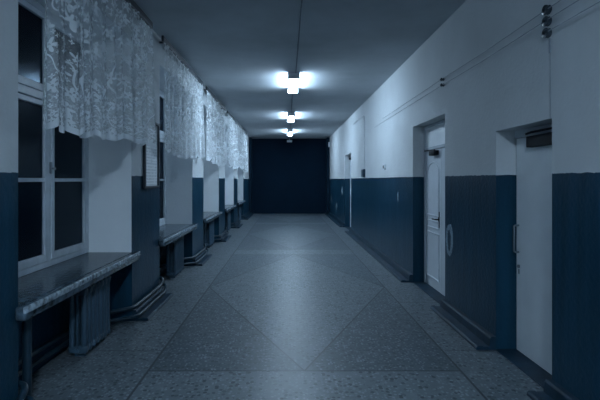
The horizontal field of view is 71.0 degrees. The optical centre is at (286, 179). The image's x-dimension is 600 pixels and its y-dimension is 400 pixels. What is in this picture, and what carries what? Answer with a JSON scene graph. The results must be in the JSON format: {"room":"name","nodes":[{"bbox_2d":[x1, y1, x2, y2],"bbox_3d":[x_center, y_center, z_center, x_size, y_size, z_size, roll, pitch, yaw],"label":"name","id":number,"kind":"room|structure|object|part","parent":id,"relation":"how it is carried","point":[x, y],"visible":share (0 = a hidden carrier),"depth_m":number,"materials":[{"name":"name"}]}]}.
{"room":"school corridor","nodes":[
{"label":"school corridor","id":0,"kind":"room"},
{"bbox_2d":[0,0,248,399],"bbox_3d":[-2.070,-0.185,6.500,0.620,3.570,27.000,0,0,0],"label":"wall","id":1,"kind":"structure","parent":0,"point":[124,216],"depth_m":4.77,"materials":[{"name":"paint"}]},
{"bbox_2d":[15,0,140,320],"bbox_3d":[-2.023,-0.343,3.760,0.693,2.515,2.124,0,0,0],"label":"window","id":2,"kind":"structure","parent":1,"relation":"in","point":[56,263],"depth_m":3.90,"materials":[{"name":"white wood"}]},
{"bbox_3d":[-2.272,-1.183,3.600,0.004,0.637,0.620,0,0,0],"label":"pane","id":3,"kind":"part","parent":2,"relation":"part of","materials":[{"name":"clear glass"}]},
{"bbox_3d":[-2.272,0.010,3.600,0.004,1.402,0.620,0,0,0],"label":"pane","id":4,"kind":"part","parent":2,"relation":"part of","materials":[{"name":"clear glass"}]},
{"bbox_3d":[-2.272,-1.177,3.600,0.056,0.727,0.700,0,0,0],"label":"sash","id":5,"kind":"part","parent":2,"relation":"part of","materials":[{"name":"white wood"}]},
{"bbox_3d":[-2.272,0.015,3.600,0.056,1.492,0.700,0,0,0],"label":"sash","id":6,"kind":"part","parent":2,"relation":"part of","materials":[{"name":"white wood"}]},
{"bbox_3d":[-2.272,-1.183,4.361,0.004,0.637,0.621,0,0,0],"label":"pane","id":7,"kind":"part","parent":2,"relation":"part of","materials":[{"name":"black glass"}]},
{"bbox_3d":[-2.272,0.010,4.361,0.004,1.402,0.621,0,0,0],"label":"pane","id":8,"kind":"part","parent":2,"relation":"part of","materials":[{"name":"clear glass"}]},
{"bbox_3d":[-2.272,-1.177,4.361,0.056,0.727,0.701,0,0,0],"label":"sash","id":9,"kind":"part","parent":2,"relation":"part of","materials":[{"name":"white wood"}]},
{"bbox_3d":[-2.272,0.015,4.361,0.056,1.492,0.701,0,0,0],"label":"sash","id":10,"kind":"part","parent":2,"relation":"part of","materials":[{"name":"white wood"}]},
{"bbox_3d":[-1.978,0.868,3.760,0.585,0.095,2.120,0,0,0],"label":"sill","id":11,"kind":"part","parent":2,"relation":"part of","materials":[{"name":"grey stone"}]},
{"bbox_2d":[16,211,249,399],"bbox_3d":[-1.875,1.400,6.500,0.354,0.114,26.960,0,0,0],"label":"pipe","id":12,"kind":"object","parent":1,"relation":"attached to","point":[22,385],"visible":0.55,"depth_m":3.85,"materials":[{"name":"metal"}]},
{"bbox_2d":[18,212,251,399],"bbox_3d":[-1.850,1.490,6.500,0.396,0.106,26.960,0,0,0],"label":"pipe","id":13,"kind":"object","parent":1,"relation":"attached to","point":[28,397],"visible":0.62,"depth_m":4.62,"materials":[{"name":"metal"}]},
{"bbox_2d":[125,0,152,28],"bbox_3d":[-1.702,-1.893,3.990,0.116,0.075,2.320,0,0,0],"label":"rail","id":14,"kind":"object","parent":1,"relation":"attached to","point":[134,5],"visible":0.84,"depth_m":4.75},
{"bbox_2d":[43,0,155,147],"bbox_3d":[-1.660,-1.099,3.986,0.137,1.512,2.264,0,0,1],"label":"lace curtain","id":15,"kind":"object","parent":14,"relation":"hanging from","point":[63,127],"visible":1,"depth_m":3.71,"materials":[{"name":"white fabric"}]},
{"bbox_2d":[143,119,159,188],"bbox_3d":[-1.742,-0.325,5.410,0.035,0.870,0.580,0,0,0],"label":"framed notice","id":16,"kind":"object","parent":1,"relation":"attached to","point":[151,155],"visible":0.78,"depth_m":5.42,"materials":[{"name":"paper"}]},
{"bbox_2d":[132,287,172,320],"bbox_3d":[-1.667,1.539,5.285,0.185,0.122,1.030,0,0,0],"label":"baseboard","id":17,"kind":"structure","parent":1,"relation":"attached to","point":[150,312],"depth_m":5.13,"materials":[{"name":"paint"}]},
{"bbox_2d":[159,90,196,246],"bbox_3d":[-2.023,-0.343,6.810,0.693,2.515,2.124,0,0,0],"label":"window","id":18,"kind":"structure","parent":1,"relation":"in","point":[169,233],"depth_m":7.57,"materials":[{"name":"white wood"}]},
{"bbox_3d":[-2.272,-1.183,7.410,0.004,0.637,0.621,0,0,0],"label":"pane","id":19,"kind":"part","parent":18,"relation":"part of","materials":[{"name":"clear glass"}]},
{"bbox_3d":[-2.272,0.010,7.410,0.004,1.402,0.621,0,0,0],"label":"pane","id":20,"kind":"part","parent":18,"relation":"part of","materials":[{"name":"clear glass"}]},
{"bbox_3d":[-2.272,-1.177,7.410,0.056,0.727,0.701,0,0,0],"label":"sash","id":21,"kind":"part","parent":18,"relation":"part of","materials":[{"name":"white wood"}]},
{"bbox_3d":[-2.272,0.015,7.410,0.056,1.492,0.701,0,0,0],"label":"sash","id":22,"kind":"part","parent":18,"relation":"part of","materials":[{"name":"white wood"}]},
{"bbox_3d":[-1.978,0.868,6.810,0.585,0.095,2.120,0,0,0],"label":"sill","id":23,"kind":"part","parent":18,"relation":"part of","materials":[{"name":"grey stone"}]},
{"bbox_2d":[159,35,203,85],"bbox_3d":[-1.702,-1.893,6.940,0.116,0.075,2.680,0,0,0],"label":"rail","id":24,"kind":"object","parent":1,"relation":"attached to","point":[163,39],"visible":0.9,"depth_m":6.46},
{"bbox_2d":[164,42,204,158],"bbox_3d":[-1.660,-1.099,6.933,0.151,1.512,2.621,0,0,0],"label":"lace curtain","id":25,"kind":"object","parent":24,"relation":"hanging from","point":[186,151],"visible":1,"depth_m":6.71,"materials":[{"name":"white fabric"}]},
{"bbox_2d":[192,250,211,265],"bbox_3d":[-1.667,1.539,8.335,0.185,0.122,1.030,0,0,0],"label":"baseboard","id":26,"kind":"structure","parent":1,"relation":"attached to","point":[206,258],"depth_m":8.17,"materials":[{"name":"paint"}]},
{"bbox_2d":[203,212,221,223],"bbox_3d":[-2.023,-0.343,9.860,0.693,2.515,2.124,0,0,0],"label":"windowsill","id":27,"kind":"structure","parent":1,"relation":"in","point":[207,216],"depth_m":9.71,"materials":[{"name":"grey stone"}]},
{"bbox_2d":[203,86,225,110],"bbox_3d":[-1.702,-1.893,9.990,0.116,0.075,2.680,0,0,0],"label":"rail","id":28,"kind":"object","parent":1,"relation":"attached to","point":[207,88],"visible":0.99,"depth_m":9.66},
{"bbox_2d":[206,91,225,165],"bbox_3d":[-1.662,-1.099,9.989,0.144,1.512,2.601,0,0,0],"label":"lace curtain","id":29,"kind":"object","parent":28,"relation":"hanging from","point":[220,156],"visible":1,"depth_m":9.65,"materials":[{"name":"white fabric"}]},
{"bbox_2d":[219,232,230,241],"bbox_3d":[-1.667,1.539,11.385,0.185,0.122,1.030,0,0,0],"label":"baseboard","id":30,"kind":"structure","parent":1,"relation":"attached to","point":[227,237],"depth_m":11.21,"materials":[{"name":"paint"}]},
{"bbox_2d":[225,205,236,211],"bbox_3d":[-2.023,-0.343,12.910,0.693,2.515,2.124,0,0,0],"label":"windowsill","id":31,"kind":"structure","parent":1,"relation":"in","point":[228,208],"depth_m":12.75,"materials":[{"name":"grey stone"}]},
{"bbox_2d":[226,111,238,125],"bbox_3d":[-1.702,-1.893,13.040,0.116,0.075,2.680,0,0,0],"label":"rail","id":32,"kind":"object","parent":1,"relation":"attached to","point":[227,112],"visible":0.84,"depth_m":12.79,"materials":[{"name":"grey metal"}]},
{"bbox_2d":[227,114,239,168],"bbox_3d":[-1.664,-1.099,13.040,0.147,1.513,2.600,0,0,0],"label":"lace curtain","id":33,"kind":"object","parent":32,"relation":"hanging from","point":[231,156],"visible":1,"depth_m":12.69,"materials":[{"name":"white fabric"}]},
{"bbox_2d":[238,200,245,205],"bbox_3d":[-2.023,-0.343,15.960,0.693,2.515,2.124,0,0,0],"label":"windowsill","id":34,"kind":"structure","parent":1,"relation":"in","point":[240,202],"depth_m":16.02,"materials":[{"name":"grey stone"}]},
{"bbox_2d":[243,212,253,219],"bbox_3d":[-1.667,1.539,18.485,0.185,0.122,3.030,0,0,0],"label":"baseboard","id":35,"kind":"structure","parent":1,"relation":"attached to","point":[251,214],"depth_m":17.84,"materials":[{"name":"paint"}]},
{"bbox_2d":[249,137,251,211],"bbox_3d":[-1.710,-0.247,19.690,0.100,3.444,0.620,0,0,0],"label":"pilaster","id":36,"kind":"object","parent":1,"relation":"attached to","point":[250,138],"visible":0.87,"depth_m":19.38,"materials":[{"name":"blue paint"}]},
{"bbox_3d":[-1.702,-1.892,16.090,0.116,0.075,2.680,0,0,0],"label":"rail","id":37,"kind":"object","parent":1,"relation":"attached to","visible":0},
{"bbox_2d":[239,127,247,170],"bbox_3d":[-1.659,-1.099,16.090,0.147,1.512,2.600,0,0,0],"label":"lace curtain","id":38,"kind":"object","parent":37,"relation":"hanging from","point":[243,163],"visible":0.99,"depth_m":15.96,"materials":[{"name":"white fabric"}]},
{"bbox_2d":[18,214,543,399],"bbox_3d":[0.044,1.675,6.600,4.848,0.150,27.200,0,0,0],"label":"floor","id":39,"kind":"structure","parent":0,"point":[290,306],"depth_m":4.14,"materials":[{"name":"stone"}]},
{"bbox_2d":[22,318,31,395],"bbox_3d":[-1.820,1.249,2.940,0.060,0.702,0.060,0,0,0],"label":"riser pipe","id":40,"kind":"object","parent":39,"relation":"on","point":[26,325],"visible":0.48,"depth_m":2.92,"materials":[{"name":"paint"}]},
{"bbox_2d":[68,276,110,355],"bbox_3d":[-1.878,1.285,4.056,0.170,0.630,0.633,0,0,0],"label":"radiator","id":41,"kind":"object","parent":39,"relation":"on","point":[89,308],"visible":0.8,"depth_m":3.84,"materials":[{"name":"metal"}]},
{"bbox_2d":[166,236,183,277],"bbox_3d":[-1.878,1.285,7.106,0.170,0.630,0.633,0,0,0],"label":"radiator","id":42,"kind":"object","parent":39,"relation":"on","point":[174,250],"visible":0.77,"depth_m":6.86,"materials":[{"name":"metal"}]},
{"bbox_2d":[204,220,213,247],"bbox_3d":[-1.878,1.285,10.156,0.170,0.630,0.633,0,0,0],"label":"radiator","id":43,"kind":"object","parent":39,"relation":"on","point":[208,227],"visible":0.73,"depth_m":9.88,"materials":[{"name":"metal"}]},
{"bbox_2d":[225,210,230,230],"bbox_3d":[-1.878,1.285,13.207,0.170,0.630,0.633,0,0,0],"label":"radiator","id":44,"kind":"object","parent":39,"relation":"on","point":[227,214],"visible":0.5,"depth_m":12.99,"materials":[{"name":"metal"}]},
{"bbox_2d":[238,205,240,221],"bbox_3d":[-1.878,1.285,16.256,0.170,0.630,0.633,0,0,0],"label":"radiator","id":45,"kind":"object","parent":39,"relation":"on","point":[239,207],"visible":0.39,"depth_m":15.97,"materials":[{"name":"metal"}]},
{"bbox_2d":[413,282,444,303],"bbox_3d":[2.108,1.595,5.895,0.280,0.010,1.326,0,0,0],"label":"threshold","id":46,"kind":"object","parent":39,"relation":"on","point":[437,296],"visible":0.43,"depth_m":5.99,"materials":[{"name":"paint"}]},
{"bbox_2d":[496,349,551,388],"bbox_3d":[2.108,1.595,3.538,0.280,0.010,0.831,0,0,0],"label":"threshold","id":47,"kind":"object","parent":39,"relation":"on","point":[530,368],"visible":0.43,"depth_m":3.60,"materials":[{"name":"paint"}]},
{"bbox_2d":[251,139,326,213],"bbox_3d":[0.044,-0.185,20.100,4.848,3.570,0.200,0,0,0],"label":"wall","id":48,"kind":"structure","parent":0,"point":[288,177],"depth_m":20.00,"materials":[{"name":"blue paint"}]},
{"bbox_2d":[134,0,465,138],"bbox_3d":[0.044,-2.045,6.600,4.848,0.150,27.200,0,0,0],"label":"ceiling","id":49,"kind":"structure","parent":0,"point":[244,52],"depth_m":6.29,"materials":[{"name":"white paint"}]},
{"bbox_2d":[287,129,292,135],"bbox_3d":[0.126,-1.909,16.950,0.220,0.122,1.298,0,0,0],"label":"ceiling lamp","id":50,"kind":"object","parent":49,"relation":"attached to","point":[289,131],"visible":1,"depth_m":16.38,"materials":[{"name":"metal"}]},
{"bbox_2d":[287,112,294,121],"bbox_3d":[0.126,-1.909,12.820,0.220,0.122,1.298,0,0,0],"label":"ceiling lamp","id":51,"kind":"object","parent":49,"relation":"attached to","point":[291,115],"visible":1,"depth_m":12.45,"materials":[{"name":"metal"}]},
{"bbox_2d":[288,116,293,121],"bbox_3d":[0.126,-1.891,12.820,0.160,0.078,1.236,0,0,0],"label":"diffuser","id":52,"kind":"object","parent":51,"relation":"attached to","point":[290,118],"depth_m":12.86,"materials":[{"name":"white plastic"}]},
{"bbox_2d":[288,72,299,92],"bbox_3d":[0.126,-1.909,8.320,0.220,0.122,1.298,0,0,0],"label":"ceiling lamp","id":53,"kind":"object","parent":49,"relation":"attached to","point":[293,77],"visible":1,"depth_m":7.90,"materials":[{"name":"glass"}]},
{"bbox_2d":[289,79,297,92],"bbox_3d":[0.126,-1.891,8.320,0.160,0.078,1.236,0,0,0],"label":"diffuser","id":54,"kind":"object","parent":53,"relation":"attached to","point":[293,83],"depth_m":8.28,"materials":[{"name":"white plastic"}]},
{"bbox_2d":[290,0,302,128],"bbox_3d":[0.151,-1.960,4.650,0.068,0.019,23.260,0,0,0],"label":"cable","id":55,"kind":"object","parent":49,"relation":"attached to","point":[301,0],"visible":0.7,"depth_m":5.86,"materials":[{"name":"plastic"}]},
{"bbox_2d":[330,0,599,399],"bbox_3d":[2.217,-0.185,6.500,0.502,3.570,27.000,0,0,0],"label":"wall","id":56,"kind":"structure","parent":0,"point":[522,85],"depth_m":4.06,"materials":[{"name":"paint"}]},
{"bbox_2d":[326,137,329,211],"bbox_3d":[1.908,-0.247,19.690,0.120,3.444,0.620,0,0,0],"label":"pilaster","id":57,"kind":"object","parent":56,"relation":"attached to","point":[327,138],"visible":1,"depth_m":19.38,"materials":[{"name":"blue paint"}]},
{"bbox_2d":[324,212,344,226],"bbox_3d":[1.875,1.539,17.125,0.185,0.122,5.750,0,0,0],"label":"baseboard","id":58,"kind":"structure","parent":56,"relation":"attached to","point":[331,216],"depth_m":16.19,"materials":[{"name":"paint"}]},
{"bbox_2d":[349,155,350,226],"bbox_3d":[2.103,0.385,13.575,0.220,2.430,1.350,0,0,0],"label":"door","id":59,"kind":"structure","parent":56,"relation":"in","point":[350,155],"depth_m":14.21,"materials":[{"name":"paint"}]},
{"bbox_3d":[2.176,0.385,13.575,0.074,2.430,1.350,0,0,0],"label":"frame","id":60,"kind":"part","parent":59,"relation":"part of","materials":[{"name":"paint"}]},
{"bbox_2d":[352,115,364,168],"bbox_3d":[1.956,-0.970,11.574,0.024,1.384,1.852,0,0,0],"label":"conduit","id":61,"kind":"object","parent":56,"relation":"attached to","point":[363,115],"visible":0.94,"depth_m":10.65,"materials":[{"name":"metal"}]},
{"bbox_2d":[361,169,364,176],"bbox_3d":[1.939,-0.175,10.700,0.058,0.200,0.300,0,0,0],"label":"junction box","id":62,"kind":"object","parent":56,"relation":"attached to","point":[362,170],"visible":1,"depth_m":10.59,"materials":[{"name":"black plastic"}]},
{"bbox_2d":[345,228,412,281],"bbox_3d":[1.875,1.539,9.730,0.185,0.122,6.340,0,0,0],"label":"baseboard","id":63,"kind":"structure","parent":56,"relation":"attached to","point":[403,275],"depth_m":8.16,"materials":[{"name":"paint"}]},
{"bbox_2d":[424,119,444,295],"bbox_3d":[2.148,0.385,5.895,0.130,2.430,1.330,0,0,0],"label":"door","id":64,"kind":"structure","parent":56,"relation":"in","point":[434,134],"depth_m":6.09,"materials":[{"name":"paint"}]},
{"bbox_3d":[2.152,1.110,6.183,0.024,0.684,0.499,0,0,0],"label":"panel moulding","id":65,"kind":"part","parent":64,"relation":"part of","materials":[{"name":"white wood"}]},
{"bbox_3d":[2.152,0.650,6.183,0.024,0.124,0.499,0,0,0],"label":"panel moulding","id":66,"kind":"part","parent":64,"relation":"part of","materials":[{"name":"white wood"}]},
{"bbox_3d":[2.152,0.130,6.183,0.024,0.804,0.499,0,0,0],"label":"panel moulding","id":67,"kind":"part","parent":64,"relation":"part of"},
{"bbox_2d":[430,299,495,349],"bbox_3d":[1.875,1.539,4.593,0.185,0.122,1.275,0,0,0],"label":"baseboard","id":68,"kind":"structure","parent":56,"relation":"attached to","point":[477,336],"depth_m":4.40,"materials":[{"name":"paint"}]},
{"bbox_2d":[384,0,560,117],"bbox_3d":[1.944,-1.267,0.810,0.039,0.029,15.580,0,0,0],"label":"wire","id":69,"kind":"object","parent":56,"relation":"attached to","point":[559,0],"visible":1,"depth_m":4.10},
{"bbox_2d":[377,0,578,125],"bbox_3d":[1.944,-1.189,1.210,0.039,0.029,16.380,0,0,0],"label":"wire","id":70,"kind":"object","parent":56,"relation":"attached to","point":[577,0],"visible":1,"depth_m":3.82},
{"bbox_2d":[513,123,551,374],"bbox_3d":[2.153,0.570,3.538,0.120,2.060,0.835,0,0,0],"label":"door","id":71,"kind":"structure","parent":56,"relation":"in","point":[534,144],"depth_m":3.64,"materials":[{"name":"white wood"}]},
{"bbox_3d":[2.126,0.545,3.900,0.053,0.267,0.017,0,0,0],"label":"handle","id":72,"kind":"part","parent":71,"relation":"part of","materials":[{"name":"metal"}]},
{"bbox_3d":[2.178,0.570,3.538,0.070,2.060,0.835,0,0,0],"label":"frame","id":73,"kind":"part","parent":71,"relation":"part of","materials":[{"name":"paint"}]},
{"bbox_3d":[2.109,-0.403,3.527,0.045,0.037,0.473,0,0,5],"label":"arm","id":74,"kind":"part","parent":71,"relation":"part of","materials":[{"name":"black metal"}]},
{"bbox_2d":[542,28,551,37],"bbox_3d":[1.939,-1.098,3.140,0.057,0.075,0.075,0,0,0],"label":"insulator","id":75,"kind":"object","parent":56,"relation":"attached to","point":[545,33],"visible":0.98,"depth_m":3.12,"materials":[{"name":"ceramic"}]},
{"bbox_2d":[548,1,599,30],"bbox_3d":[1.929,-1.105,-1.920,0.009,0.017,10.120,0,0,0],"label":"wire","id":76,"kind":"object","parent":75,"relation":"attached to","point":[599,1],"visible":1,"depth_m":2.80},
{"bbox_2d":[542,16,551,26],"bbox_3d":[1.939,-1.185,3.140,0.057,0.075,0.075,0,0,0],"label":"insulator","id":77,"kind":"object","parent":56,"relation":"attached to","point":[547,22],"visible":0.98,"depth_m":3.12,"materials":[{"name":"ceramic"}]},
{"bbox_2d":[542,5,551,14],"bbox_3d":[1.939,-1.272,3.140,0.057,0.075,0.075,0,0,0],"label":"insulator","id":78,"kind":"object","parent":56,"relation":"attached to","point":[545,11],"visible":0.98,"depth_m":3.12,"materials":[{"name":"ceramic"}]},
{"bbox_2d":[549,38,550,52],"bbox_3d":[1.964,-0.758,3.135,0.018,0.593,0.018,0,0,23],"label":"wire","id":79,"kind":"object","parent":56,"relation":"attached to","point":[549,38],"visible":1,"depth_m":3.13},
{"bbox_2d":[527,379,578,399],"bbox_3d":[1.875,1.539,-1.940,0.185,0.122,10.120,0,0,0],"label":"baseboard","id":80,"kind":"structure","parent":56,"relation":"attached to","point":[553,390],"depth_m":3.02,"materials":[{"name":"paint"}]}
]}

